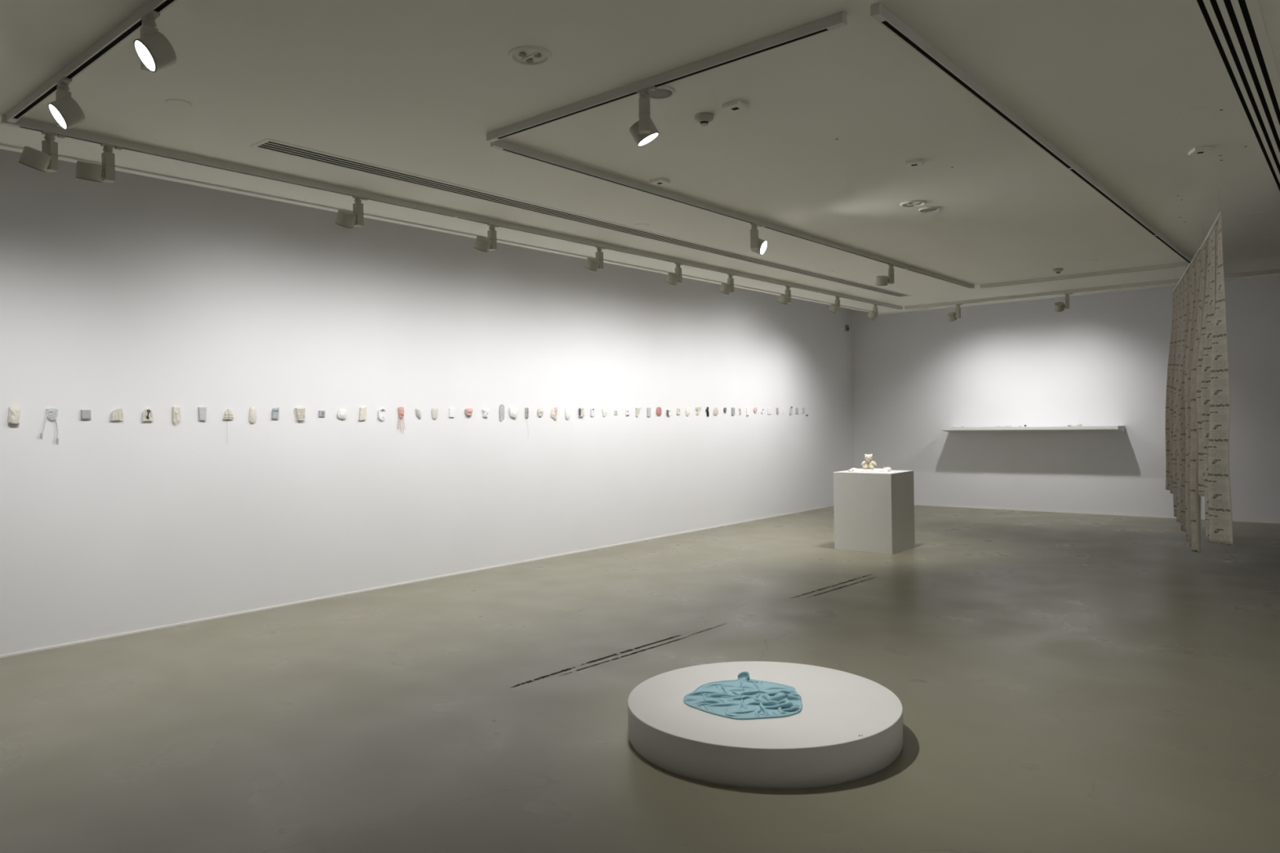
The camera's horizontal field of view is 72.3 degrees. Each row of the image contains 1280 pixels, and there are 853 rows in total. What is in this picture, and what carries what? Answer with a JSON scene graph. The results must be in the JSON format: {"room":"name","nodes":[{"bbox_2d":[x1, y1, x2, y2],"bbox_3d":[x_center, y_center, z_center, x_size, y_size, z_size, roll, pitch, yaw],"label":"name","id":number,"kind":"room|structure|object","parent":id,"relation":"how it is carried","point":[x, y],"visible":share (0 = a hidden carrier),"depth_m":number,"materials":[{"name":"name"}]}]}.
{"room":"museum","nodes":[
{"label":"museum","id":0,"kind":"room"},
{"bbox_2d":[0,148,854,655],"bbox_3d":[-2.360,-0.345,8.584,0.200,3.750,19.540,-1,1,40],"label":"wall","id":1,"kind":"structure","parent":0,"point":[133,293],"depth_m":7.92,"materials":[{"name":"paint"}]},
{"bbox_2d":[7,405,20,426],"bbox_3d":[-4.322,-0.073,6.055,0.035,0.137,0.074,-1,1,40],"label":"ceramic piece","id":2,"kind":"object","parent":1,"relation":"attached to","point":[14,413],"visible":1,"depth_m":6.04,"materials":[{"name":"beige ceramic"}]},
{"bbox_2d":[40,408,58,441],"bbox_3d":[-4.194,-0.010,6.219,0.020,0.241,0.112,-1,1,40],"label":"wall sculpture","id":3,"kind":"object","parent":1,"relation":"attached to","point":[51,414],"visible":1,"depth_m":6.23,"materials":[{"name":"grey fabric"}]},
{"bbox_2d":[80,409,90,418],"bbox_3d":[-4.045,-0.088,6.396,0.023,0.068,0.061,-1,1,40],"label":"ceramic piece","id":4,"kind":"object","parent":1,"relation":"attached to","point":[85,414],"visible":1,"depth_m":6.39,"materials":[{"name":"grey ceramic"}]},
{"bbox_2d":[110,408,123,420],"bbox_3d":[-3.912,-0.088,6.552,0.026,0.091,0.082,-1,1,40],"label":"ceramic piece","id":5,"kind":"object","parent":1,"relation":"attached to","point":[117,415],"visible":1,"depth_m":6.55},
{"bbox_2d":[142,408,153,421],"bbox_3d":[-3.772,-0.090,6.716,0.030,0.106,0.073,-1,1,40],"label":"ceramic piece","id":6,"kind":"object","parent":1,"relation":"attached to","point":[148,414],"visible":1,"depth_m":6.71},
{"bbox_2d":[172,406,180,424],"bbox_3d":[-3.637,-0.086,6.879,0.028,0.141,0.053,-1,1,40],"label":"wall sculpture","id":7,"kind":"object","parent":1,"relation":"attached to","point":[175,410],"visible":1,"depth_m":6.87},
{"bbox_2d":[198,407,206,421],"bbox_3d":[-3.512,-0.100,7.035,0.018,0.112,0.059,-1,1,40],"label":"ceramic piece","id":8,"kind":"object","parent":1,"relation":"attached to","point":[202,411],"visible":1,"depth_m":7.03,"materials":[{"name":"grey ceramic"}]},
{"bbox_2d":[222,408,233,435],"bbox_3d":[-3.377,0.000,7.191,0.025,0.287,0.079,-1,1,40],"label":"ceramic piece","id":9,"kind":"object","parent":1,"relation":"attached to","point":[228,415],"visible":1,"depth_m":7.18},
{"bbox_2d":[248,407,256,423],"bbox_3d":[-3.245,-0.095,7.350,0.024,0.136,0.061,-1,1,40],"label":"ceramic piece","id":10,"kind":"object","parent":1,"relation":"attached to","point":[252,412],"visible":1,"depth_m":7.34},
{"bbox_2d":[271,407,279,418],"bbox_3d":[-3.121,-0.114,7.500,0.021,0.099,0.061,-1,1,40],"label":"ceramic piece","id":11,"kind":"object","parent":1,"relation":"attached to","point":[275,411],"visible":1,"depth_m":7.49,"materials":[{"name":"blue ceramic"}]},
{"bbox_2d":[294,408,305,420],"bbox_3d":[-2.972,-0.108,7.666,0.036,0.107,0.079,-1,1,40],"label":"ceramic piece","id":12,"kind":"object","parent":1,"relation":"attached to","point":[300,412],"visible":1,"depth_m":7.66,"materials":[{"name":"beige ceramic"}]},
{"bbox_2d":[318,410,324,417],"bbox_3d":[-2.842,-0.116,7.834,0.020,0.056,0.056,-1,1,40],"label":"ceramic piece","id":13,"kind":"object","parent":1,"relation":"attached to","point":[321,413],"visible":1,"depth_m":7.82,"materials":[{"name":"grey ceramic"}]},
{"bbox_2d":[337,408,346,419],"bbox_3d":[-2.710,-0.113,7.982,0.032,0.092,0.091,-1,1,40],"label":"ceramic piece","id":14,"kind":"object","parent":1,"relation":"attached to","point":[342,413],"visible":1,"depth_m":7.97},
{"bbox_2d":[358,406,366,420],"bbox_3d":[-2.579,-0.119,8.148,0.021,0.128,0.078,-1,1,40],"label":"ceramic piece","id":15,"kind":"object","parent":1,"relation":"attached to","point":[362,411],"visible":1,"depth_m":8.14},
{"bbox_2d":[377,408,386,420],"bbox_3d":[-2.445,-0.116,8.305,0.017,0.123,0.081,-1,1,40],"label":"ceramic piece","id":16,"kind":"object","parent":1,"relation":"attached to","point":[380,409],"visible":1,"depth_m":8.29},
{"bbox_2d":[397,406,404,432],"bbox_3d":[-2.308,-0.059,8.465,0.029,0.264,0.087,-1,1,40],"label":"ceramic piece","id":17,"kind":"object","parent":1,"relation":"attached to","point":[400,410],"visible":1,"depth_m":8.46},
{"bbox_2d":[0,505,833,657],"bbox_3d":[-2.248,1.522,8.530,0.008,0.014,19.140,-1,1,40],"label":"baseboard","id":18,"kind":"structure","parent":1,"relation":"attached to","point":[375,588],"depth_m":7.88,"materials":[{"name":"paint"}]},
{"bbox_2d":[415,408,421,418],"bbox_3d":[-2.181,-0.125,8.624,0.020,0.098,0.058,-1,1,40],"label":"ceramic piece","id":19,"kind":"object","parent":1,"relation":"attached to","point":[417,411],"visible":1,"depth_m":8.62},
{"bbox_2d":[431,408,437,419],"bbox_3d":[-2.053,-0.130,8.776,0.019,0.116,0.073,-1,1,40],"label":"ceramic piece","id":20,"kind":"object","parent":1,"relation":"attached to","point":[434,411],"visible":1,"depth_m":8.77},
{"bbox_2d":[448,408,454,417],"bbox_3d":[-1.919,-0.140,8.937,0.019,0.097,0.066,-1,1,40],"label":"ceramic piece","id":21,"kind":"object","parent":1,"relation":"attached to","point":[451,411],"visible":1,"depth_m":8.93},
{"bbox_2d":[464,408,472,416],"bbox_3d":[-1.767,-0.148,9.093,0.052,0.087,0.086,-1,1,40],"label":"scrap","id":22,"kind":"object","parent":1,"relation":"attached to","point":[468,411],"visible":1,"depth_m":9.07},
{"bbox_2d":[481,408,488,417],"bbox_3d":[-1.626,-0.143,9.270,0.039,0.095,0.084,-1,1,40],"label":"scrap","id":23,"kind":"object","parent":1,"relation":"attached to","point":[485,411],"visible":1,"depth_m":9.26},
{"bbox_2d":[498,404,504,421],"bbox_3d":[-1.490,-0.148,9.454,0.012,0.184,0.074,-1,1,40],"label":"ceramic piece","id":24,"kind":"object","parent":1,"relation":"attached to","point":[501,409],"visible":1,"depth_m":9.45,"materials":[{"name":"grey ceramic"}]},
{"bbox_2d":[508,406,517,418],"bbox_3d":[-1.377,-0.150,9.569,0.038,0.130,0.111,-1,1,40],"label":"ceramic piece","id":25,"kind":"object","parent":1,"relation":"attached to","point":[513,411],"visible":1,"depth_m":9.55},
{"bbox_2d":[524,408,528,427],"bbox_3d":[-1.253,-0.044,9.731,0.020,0.329,0.044,-1,1,40],"label":"ceramic piece","id":26,"kind":"object","parent":1,"relation":"attached to","point":[526,410],"visible":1,"depth_m":9.72,"materials":[{"name":"beige ceramic"}]},
{"bbox_2d":[537,408,543,417],"bbox_3d":[-1.118,-0.159,9.882,0.033,0.104,0.084,-1,1,40],"label":"ceramic piece","id":27,"kind":"object","parent":1,"relation":"attached to","point":[540,411],"visible":1,"depth_m":9.87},
{"bbox_2d":[551,407,557,420],"bbox_3d":[-0.980,-0.146,10.052,0.027,0.156,0.099,-1,1,40],"label":"scrap","id":28,"kind":"object","parent":1,"relation":"attached to","point":[554,411],"visible":1,"depth_m":10.04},
{"bbox_2d":[564,405,570,419],"bbox_3d":[-0.838,-0.160,10.222,0.027,0.157,0.076,-1,1,40],"label":"ceramic piece","id":29,"kind":"object","parent":1,"relation":"attached to","point":[567,411],"visible":1,"depth_m":10.21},
{"bbox_2d":[578,407,584,416],"bbox_3d":[-0.687,-0.170,10.388,0.045,0.105,0.074,-1,1,40],"label":"wall sculpture","id":30,"kind":"object","parent":1,"relation":"attached to","point":[581,410],"visible":1,"depth_m":10.37,"materials":[{"name":"grey ceramic"}]},
{"bbox_2d":[590,408,595,416],"bbox_3d":[-0.567,-0.169,10.547,0.024,0.102,0.064,-1,1,40],"label":"ceramic piece","id":31,"kind":"object","parent":1,"relation":"attached to","point":[592,410],"visible":1,"depth_m":10.53,"materials":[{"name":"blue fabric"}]},
{"bbox_2d":[601,408,608,416],"bbox_3d":[-0.424,-0.173,10.716,0.026,0.104,0.097,-1,1,40],"label":"scrap","id":32,"kind":"object","parent":1,"relation":"attached to","point":[605,411],"visible":1,"depth_m":10.71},
{"bbox_2d":[635,407,641,416],"bbox_3d":[-0.014,-0.185,11.205,0.027,0.114,0.097,-1,1,40],"label":"wall sculpture","id":33,"kind":"object","parent":1,"relation":"attached to","point":[637,410],"visible":1,"depth_m":11.18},
{"bbox_2d":[646,407,650,416],"bbox_3d":[0.116,-0.187,11.367,0.018,0.114,0.066,-1,1,40],"label":"ceramic piece","id":34,"kind":"object","parent":1,"relation":"attached to","point":[648,409],"visible":1,"depth_m":11.35,"materials":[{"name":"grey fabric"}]},
{"bbox_2d":[656,407,662,415],"bbox_3d":[0.255,-0.199,11.526,0.028,0.117,0.101,-1,1,40],"label":"scrap","id":35,"kind":"object","parent":1,"relation":"attached to","point":[659,411],"visible":1,"depth_m":11.51,"materials":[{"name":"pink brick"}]},
{"bbox_2d":[666,408,671,416],"bbox_3d":[0.392,-0.185,11.688,0.028,0.104,0.085,-1,1,40],"label":"loop","id":36,"kind":"object","parent":1,"relation":"attached to","point":[668,411],"visible":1,"depth_m":11.67,"materials":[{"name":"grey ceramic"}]},
{"bbox_2d":[685,406,689,417],"bbox_3d":[0.658,-0.200,12.012,0.022,0.140,0.086,-1,1,40],"label":"ceramic piece","id":37,"kind":"object","parent":1,"relation":"attached to","point":[687,409],"visible":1,"depth_m":12.00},
{"bbox_2d":[695,407,701,415],"bbox_3d":[0.815,-0.215,12.201,0.019,0.113,0.119,-1,1,40],"label":"wall sculpture","id":38,"kind":"object","parent":1,"relation":"attached to","point":[698,409],"visible":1,"depth_m":12.19,"materials":[{"name":"beige fabric"}]},
{"bbox_2d":[705,406,709,416],"bbox_3d":[0.955,-0.209,12.364,0.024,0.137,0.076,-1,1,40],"label":"scrap","id":39,"kind":"object","parent":1,"relation":"attached to","point":[707,408],"visible":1,"depth_m":12.36,"materials":[{"name":"black ceramic"}]},
{"bbox_2d":[713,407,718,415],"bbox_3d":[1.088,-0.218,12.522,0.025,0.113,0.103,-1,1,40],"label":"scrap","id":40,"kind":"object","parent":1,"relation":"attached to","point":[715,410],"visible":1,"depth_m":12.51,"materials":[{"name":"beige fabric"}]},
{"bbox_2d":[731,407,734,415],"bbox_3d":[1.372,-0.222,12.855,0.033,0.114,0.063,-1,1,40],"label":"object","id":41,"kind":"object","parent":1,"relation":"attached to","point":[732,408],"visible":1,"depth_m":12.84,"materials":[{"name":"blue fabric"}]},
{"bbox_2d":[767,408,771,414],"bbox_3d":[2.018,-0.238,13.644,0.010,0.097,0.118,-1,1,40],"label":"ceramic piece","id":42,"kind":"object","parent":1,"relation":"attached to","point":[769,410],"visible":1,"depth_m":13.63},
{"bbox_2d":[844,324,848,331],"bbox_3d":[3.699,-1.760,15.650,0.037,0.110,0.080,-1,1,40],"label":"wall sensor","id":43,"kind":"object","parent":1,"relation":"attached to","point":[846,326],"visible":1,"depth_m":15.63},
{"bbox_2d":[0,505,1279,852],"bbox_3d":[1.430,1.587,5.451,10.000,0.200,19.540,-1,1,40],"label":"floor","id":44,"kind":"structure","parent":0,"point":[1063,682],"depth_m":4.82,"materials":[{"name":"concrete"}]},
{"bbox_2d":[511,666,575,687],"bbox_3d":[-0.583,1.521,5.322,0.039,0.001,0.540,-1,1,40],"label":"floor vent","id":45,"kind":"object","parent":44,"relation":"on","point":[566,669],"visible":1,"depth_m":5.33,"materials":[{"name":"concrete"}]},
{"bbox_2d":[563,636,687,675],"bbox_3d":[-0.070,1.509,5.799,0.061,0.001,1.250,-1,1,40],"label":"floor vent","id":46,"kind":"object","parent":44,"relation":"on","point":[686,637],"visible":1,"depth_m":5.82,"materials":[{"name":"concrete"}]},
{"bbox_2d":[580,635,679,665],"bbox_3d":[-0.040,1.508,5.937,0.061,0.001,1.000,-1,1,40],"label":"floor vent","id":47,"kind":"object","parent":44,"relation":"on","point":[678,635],"visible":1,"depth_m":5.91,"materials":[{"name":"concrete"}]},
{"bbox_2d":[627,661,902,789],"bbox_3d":[0.603,1.423,4.312,1.324,0.172,1.324,-1,1,40],"label":"platform","id":48,"kind":"object","parent":44,"relation":"on","point":[819,745],"visible":0.91,"depth_m":3.91,"materials":[{"name":"paint"}]},
{"bbox_2d":[683,671,802,719],"bbox_3d":[0.530,1.319,4.300,0.603,0.040,0.580,-1,1,40],"label":"sculpture","id":49,"kind":"object","parent":48,"relation":"on","point":[744,698],"visible":1,"depth_m":4.25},
{"bbox_2d":[791,574,870,598],"bbox_3d":[1.807,1.460,8.075,0.073,0.001,1.550,-1,1,40],"label":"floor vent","id":50,"kind":"object","parent":44,"relation":"on","point":[869,575],"visible":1,"depth_m":8.08,"materials":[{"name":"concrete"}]},
{"bbox_2d":[806,577,875,598],"bbox_3d":[1.849,1.460,7.974,0.062,0.001,1.250,-1,1,40],"label":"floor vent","id":51,"kind":"object","parent":44,"relation":"on","point":[874,577],"visible":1,"depth_m":7.92,"materials":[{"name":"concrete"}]},
{"bbox_2d":[833,470,915,554],"bbox_3d":[2.741,0.977,10.256,0.710,0.905,0.630,-1,1,40],"label":"pedestal","id":52,"kind":"object","parent":44,"relation":"on","point":[874,511],"visible":0.88,"depth_m":10.01,"materials":[{"name":"paint"}]},
{"bbox_2d":[848,466,891,472],"bbox_3d":[2.687,0.501,10.239,0.506,0.049,0.264,-1,0,2],"label":"lace cloth","id":53,"kind":"object","parent":52,"relation":"on","point":[888,468],"visible":0.98,"depth_m":10.18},
{"bbox_2d":[861,453,876,468],"bbox_3d":[2.665,0.408,10.210,0.173,0.174,0.142,-1,0,20],"label":"plush bear","id":54,"kind":"object","parent":53,"relation":"on","point":[868,464],"visible":1,"depth_m":10.20},
{"bbox_2d":[0,0,1279,312],"bbox_3d":[1.431,-1.815,4.749,8.638,0.120,18.178,-1,1,40],"label":"ceiling","id":55,"kind":"structure","parent":0,"point":[419,87],"depth_m":4.94,"materials":[{"name":"paint"}]},
{"bbox_2d":[5,0,177,123],"bbox_3d":[-1.684,-1.667,3.273,4.380,0.046,0.038,-1,1,40],"label":"track","id":56,"kind":"object","parent":55,"relation":"attached to","point":[132,23],"visible":1,"depth_m":3.90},
{"bbox_2d":[48,77,85,129],"bbox_3d":[-2.692,-1.508,4.104,0.146,0.252,0.199,-1,1,-42],"label":"track spotlight","id":57,"kind":"object","parent":56,"relation":"hanging from","point":[67,113],"visible":1,"depth_m":4.06,"materials":[{"name":"white metal"}]},
{"bbox_2d":[133,10,176,72],"bbox_3d":[-1.925,-1.517,3.462,0.146,0.252,0.199,-1,1,-42],"label":"track spotlight","id":58,"kind":"object","parent":56,"relation":"hanging from","point":[154,51],"visible":1,"depth_m":3.41,"materials":[{"name":"white metal"}]},
{"bbox_2d":[164,98,191,107],"bbox_3d":[-2.407,-1.685,4.572,0.124,0.005,0.124,-1,1,40],"label":"cover plate","id":59,"kind":"object","parent":55,"relation":"attached to","point":[176,103],"visible":1,"depth_m":4.56,"materials":[{"name":"paint"}]},
{"bbox_2d":[0,142,883,314],"bbox_3d":[-1.852,-1.774,7.503,0.076,0.137,18.182,-1,1,40],"label":"trim","id":60,"kind":"structure","parent":55,"relation":"attached to","point":[2,146],"depth_m":7.04,"materials":[{"name":"paint"}]},
{"bbox_2d":[0,114,902,309],"bbox_3d":[0.326,-1.744,9.161,0.038,0.046,11.660,-1,1,40],"label":"track","id":61,"kind":"object","parent":55,"relation":"attached to","point":[28,124],"visible":0.86,"depth_m":6.30,"materials":[{"name":"metal"}]},
{"bbox_2d":[18,130,65,172],"bbox_3d":[-3.282,-1.508,4.815,0.150,0.242,0.231,-1,0,8],"label":"track spotlight","id":62,"kind":"object","parent":61,"relation":"hanging from","point":[45,160],"visible":1,"depth_m":4.79,"materials":[{"name":"white metal"}]},
{"bbox_2d":[75,142,122,182],"bbox_3d":[-3.117,-1.515,5.052,0.144,0.236,0.235,-1,1,40],"label":"track spotlight","id":63,"kind":"object","parent":61,"relation":"hanging from","point":[84,170],"visible":1,"depth_m":5.05,"materials":[{"name":"white metal"}]},
{"bbox_2d":[335,195,368,228],"bbox_3d":[-2.069,-1.538,6.304,0.152,0.245,0.235,-1,1,40],"label":"track spotlight","id":64,"kind":"object","parent":61,"relation":"hanging from","point":[344,218],"visible":1,"depth_m":6.29,"materials":[{"name":"white metal"}]},
{"bbox_2d":[473,223,499,252],"bbox_3d":[-1.263,-1.559,7.266,0.152,0.245,0.235,-1,1,40],"label":"track spotlight","id":65,"kind":"object","parent":61,"relation":"hanging from","point":[482,243],"visible":1,"depth_m":7.24,"materials":[{"name":"white metal"}]},
{"bbox_2d":[584,246,605,271],"bbox_3d":[-0.416,-1.581,8.278,0.152,0.245,0.235,-1,1,40],"label":"track spotlight","id":66,"kind":"object","parent":61,"relation":"hanging from","point":[592,264],"visible":1,"depth_m":8.23,"materials":[{"name":"white metal"}]},
{"bbox_2d":[665,262,683,284],"bbox_3d":[0.374,-1.601,9.221,0.152,0.245,0.235,-1,1,40],"label":"track spotlight","id":67,"kind":"object","parent":61,"relation":"hanging from","point":[672,278],"visible":1,"depth_m":9.16,"materials":[{"name":"white metal"}]},
{"bbox_2d":[719,273,734,294],"bbox_3d":[1.003,-1.617,9.972,0.152,0.245,0.235,-1,1,40],"label":"track spotlight","id":68,"kind":"object","parent":61,"relation":"hanging from","point":[728,288],"visible":1,"depth_m":9.91,"materials":[{"name":"white metal"}]},
{"bbox_2d":[777,285,791,304],"bbox_3d":[1.825,-1.638,10.953,0.152,0.245,0.235,-1,1,40],"label":"track spotlight","id":69,"kind":"object","parent":61,"relation":"hanging from","point":[785,299],"visible":1,"depth_m":10.89,"materials":[{"name":"white metal"}]},
{"bbox_2d":[828,296,840,313],"bbox_3d":[2.672,-1.659,11.965,0.154,0.247,0.235,-1,1,40],"label":"track spotlight","id":70,"kind":"object","parent":61,"relation":"hanging from","point":[833,308],"visible":1,"depth_m":11.90,"materials":[{"name":"white metal"}]},
{"bbox_2d":[867,303,878,319],"bbox_3d":[3.439,-1.678,12.875,0.154,0.248,0.236,-1,1,36],"label":"track spotlight","id":71,"kind":"object","parent":61,"relation":"hanging from","point":[873,314],"visible":1,"depth_m":12.80,"materials":[{"name":"white metal"}]},
{"bbox_2d":[507,45,551,65],"bbox_3d":[-0.508,-1.710,4.050,0.204,0.012,0.204,-1,1,40],"label":"recessed light","id":72,"kind":"object","parent":55,"relation":"in","point":[524,55],"visible":1,"depth_m":4.04,"materials":[{"name":"paint"}]},
{"bbox_2d":[518,52,526,57],"bbox_3d":[-0.539,-1.710,4.024,0.036,0.008,0.036,-1,1,40],"label":"socket","id":73,"kind":"object","parent":72,"relation":"attached to","point":[520,54],"depth_m":4.02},
{"bbox_2d":[525,57,533,62],"bbox_3d":[-0.515,-1.710,4.089,0.036,0.008,0.036,-1,1,40],"label":"socket","id":74,"kind":"object","parent":72,"relation":"attached to","point":[527,60],"depth_m":4.08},
{"bbox_2d":[533,53,542,57],"bbox_3d":[-0.471,-1.711,4.036,0.036,0.008,0.036,-1,1,40],"label":"socket","id":75,"kind":"object","parent":72,"relation":"attached to","point":[535,55],"depth_m":4.03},
{"bbox_2d":[250,137,911,297],"bbox_3d":[0.749,-1.770,8.826,0.210,0.003,9.410,-1,1,40],"label":"track","id":76,"kind":"object","parent":55,"relation":"in","point":[269,144],"visible":1,"depth_m":6.79,"materials":[{"name":"metal"}]},
{"bbox_2d":[649,177,670,186],"bbox_3d":[0.140,-1.731,6.199,0.104,0.024,0.104,-1,1,40],"label":"ceiling sensor","id":77,"kind":"object","parent":55,"relation":"attached to","point":[659,181],"visible":1,"depth_m":6.18,"materials":[{"name":"paint"}]},
{"bbox_2d":[648,85,675,99],"bbox_3d":[0.097,-1.725,4.528,0.166,0.011,0.166,-1,1,40],"label":"ceiling speaker","id":78,"kind":"object","parent":55,"relation":"attached to","point":[662,92],"visible":0.64,"depth_m":4.53,"materials":[{"name":"paint"}]},
{"bbox_2d":[648,88,672,97],"bbox_3d":[0.097,-1.726,4.528,0.139,0.008,0.139,-1,1,40],"label":"grille","id":79,"kind":"object","parent":78,"relation":"attached to","point":[659,93],"depth_m":4.53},
{"bbox_2d":[486,11,846,142],"bbox_3d":[-0.014,-1.704,4.411,2.280,0.046,0.038,-1,1,40],"label":"track","id":80,"kind":"object","parent":55,"relation":"attached to","point":[838,20],"visible":1,"depth_m":4.21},
{"bbox_2d":[629,85,658,146],"bbox_3d":[0.023,-1.561,4.436,0.152,0.245,0.222,-1,0,-2],"label":"track spotlight","id":81,"kind":"object","parent":80,"relation":"hanging from","point":[643,131],"visible":1,"depth_m":4.37,"materials":[{"name":"white metal"}]},
{"bbox_2d":[694,111,713,125],"bbox_3d":[0.358,-1.711,4.894,0.106,0.052,0.106,-1,1,40],"label":"smoke detector","id":82,"kind":"object","parent":55,"relation":"attached to","point":[704,118],"visible":1,"depth_m":4.86,"materials":[{"name":"white plastic"}]},
{"bbox_2d":[490,139,974,288],"bbox_3d":[1.745,-1.763,8.364,0.038,0.046,8.180,-1,1,40],"label":"track","id":83,"kind":"object","parent":55,"relation":"attached to","point":[500,144],"visible":0.9,"depth_m":6.71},
{"bbox_2d":[750,222,767,254],"bbox_3d":[1.005,-1.597,7.493,0.134,0.249,0.199,-1,0,29],"label":"track spotlight","id":84,"kind":"object","parent":83,"relation":"hanging from","point":[758,246],"visible":1,"depth_m":7.43,"materials":[{"name":"white metal"}]},
{"bbox_2d":[875,263,894,285],"bbox_3d":[2.682,-1.647,9.549,0.218,0.236,0.144,-1,0,2],"label":"track spotlight","id":85,"kind":"object","parent":83,"relation":"hanging from","point":[882,280],"visible":1,"depth_m":9.52,"materials":[{"name":"white metal"}]},
{"bbox_2d":[721,99,748,113],"bbox_3d":[0.515,-1.727,4.731,0.104,0.024,0.104,-1,1,40],"label":"ceiling sensor","id":86,"kind":"object","parent":55,"relation":"attached to","point":[735,106],"visible":1,"depth_m":4.71,"materials":[{"name":"paint"}]},
{"bbox_2d":[899,200,926,207],"bbox_3d":[2.183,-1.778,6.998,0.204,0.012,0.204,-1,1,40],"label":"recessed light","id":87,"kind":"object","parent":55,"relation":"in","point":[913,203],"visible":1,"depth_m":6.98,"materials":[{"name":"paint"}]},
{"bbox_2d":[905,158,923,167],"bbox_3d":[1.832,-1.758,5.851,0.104,0.024,0.104,-1,0,23],"label":"ceiling sensor","id":88,"kind":"object","parent":55,"relation":"attached to","point":[915,162],"visible":1,"depth_m":5.82,"materials":[{"name":"paint"}]},
{"bbox_2d":[918,206,939,212],"bbox_3d":[2.378,-1.783,7.204,0.166,0.011,0.166,-1,1,40],"label":"ceiling speaker","id":89,"kind":"object","parent":55,"relation":"attached to","point":[929,209],"visible":1,"depth_m":7.18,"materials":[{"name":"paint"}]},
{"bbox_2d":[920,208,937,211],"bbox_3d":[2.378,-1.784,7.204,0.139,0.008,0.139,-1,1,40],"label":"grille","id":90,"kind":"object","parent":89,"relation":"attached to","point":[922,209],"depth_m":7.20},
{"bbox_2d":[870,2,1192,263],"bbox_3d":[3.630,-1.784,6.784,0.038,0.046,8.300,-1,1,40],"label":"track","id":91,"kind":"object","parent":55,"relation":"attached to","point":[879,12],"visible":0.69,"depth_m":4.75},
{"bbox_2d":[1053,268,1062,273],"bbox_3d":[4.923,-1.829,10.318,0.106,0.052,0.106,-1,1,40],"label":"smoke detector","id":92,"kind":"object","parent":55,"relation":"attached to","point":[1056,270],"visible":1,"depth_m":10.29,"materials":[{"name":"white plastic"}]},
{"bbox_2d":[881,274,1279,314],"bbox_3d":[7.272,-1.962,11.667,8.566,0.137,0.076,-1,1,40],"label":"trim","id":93,"kind":"structure","parent":55,"relation":"attached to","point":[1273,275],"depth_m":12.54,"materials":[{"name":"paint"}]},
{"bbox_2d":[980,262,1186,288],"bbox_3d":[5.340,-1.842,10.725,2.300,0.046,0.038,-1,1,40],"label":"track","id":94,"kind":"object","parent":55,"relation":"attached to","point":[1181,264],"visible":1,"depth_m":10.64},
{"bbox_2d":[904,268,1279,309],"bbox_3d":[6.948,-1.873,11.243,7.380,0.046,0.038,-1,1,40],"label":"track","id":95,"kind":"object","parent":55,"relation":"attached to","point":[1277,270],"visible":0.91,"depth_m":11.98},
{"bbox_2d":[946,303,963,321],"bbox_3d":[4.726,-1.703,13.122,0.154,0.247,0.236,-1,1,-40],"label":"track spotlight","id":96,"kind":"object","parent":95,"relation":"hanging from","point":[953,316],"visible":1,"depth_m":13.09,"materials":[{"name":"white metal"}]},
{"bbox_2d":[1054,293,1073,311],"bbox_3d":[5.871,-1.715,12.138,0.236,0.247,0.154,-1,0,26],"label":"track spotlight","id":97,"kind":"object","parent":95,"relation":"hanging from","point":[1059,306],"visible":1,"depth_m":12.10,"materials":[{"name":"white metal"}]},
{"bbox_2d":[1173,241,1200,291],"bbox_3d":[5.919,-1.763,9.514,0.022,0.207,3.176,-1,0,28],"label":"rod","id":98,"kind":"object","parent":55,"relation":"hanging from","point":[1199,249],"visible":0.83,"depth_m":8.96,"materials":[{"name":"metal"}]},
{"bbox_2d":[1165,251,1201,550],"bbox_3d":[5.919,-0.264,9.590,0.126,2.787,3.231,-1,0,27],"label":"fabric banner","id":99,"kind":"object","parent":98,"relation":"hanging from","point":[1176,415],"visible":0.78,"depth_m":9.53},
{"bbox_2d":[1188,146,1213,155],"bbox_3d":[3.635,-1.788,5.684,0.104,0.024,0.104,-1,0,11],"label":"ceiling sensor","id":100,"kind":"object","parent":55,"relation":"attached to","point":[1197,150],"visible":1,"depth_m":5.66,"materials":[{"name":"paint"}]},
{"bbox_2d":[1200,190,1223,248],"bbox_3d":[4.789,-1.728,7.357,0.022,0.207,1.671,-1,0,28],"label":"rod","id":101,"kind":"object","parent":55,"relation":"hanging from","point":[1220,213],"visible":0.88,"depth_m":7.10,"materials":[{"name":"metal"}]},
{"bbox_2d":[1186,215,1233,552],"bbox_3d":[4.770,-0.254,7.397,0.151,2.737,1.629,-1,0,26],"label":"fabric banner","id":102,"kind":"object","parent":101,"relation":"hanging from","point":[1208,386],"visible":1,"depth_m":7.04,"materials":[{"name":"fabric"}]},
{"bbox_2d":[1186,0,1279,202],"bbox_3d":[4.171,-1.808,5.730,0.221,0.003,9.660,-1,1,40],"label":"ceiling vent","id":103,"kind":"object","parent":55,"relation":"in","point":[1234,33],"visible":1,"depth_m":4.31,"materials":[{"name":"metal"}]},
{"bbox_2d":[852,275,1279,522],"bbox_3d":[7.604,-0.548,12.849,9.600,3.750,0.200,-1,1,40],"label":"wall","id":104,"kind":"structure","parent":0,"point":[1101,360],"depth_m":13.66,"materials":[{"name":"paint"}]},
{"bbox_2d":[940,425,1124,432],"bbox_3d":[6.076,0.050,13.718,2.610,0.100,0.450,-1,1,40],"label":"wall shelf","id":105,"kind":"object","parent":104,"relation":"attached to","point":[1122,428],"visible":1,"depth_m":13.55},
{"bbox_2d":[914,504,1279,524],"bbox_3d":[7.573,1.321,12.780,9.592,0.014,0.008,-1,1,40],"label":"baseboard","id":106,"kind":"structure","parent":104,"relation":"attached to","point":[914,504],"depth_m":13.46,"materials":[{"name":"paint"}]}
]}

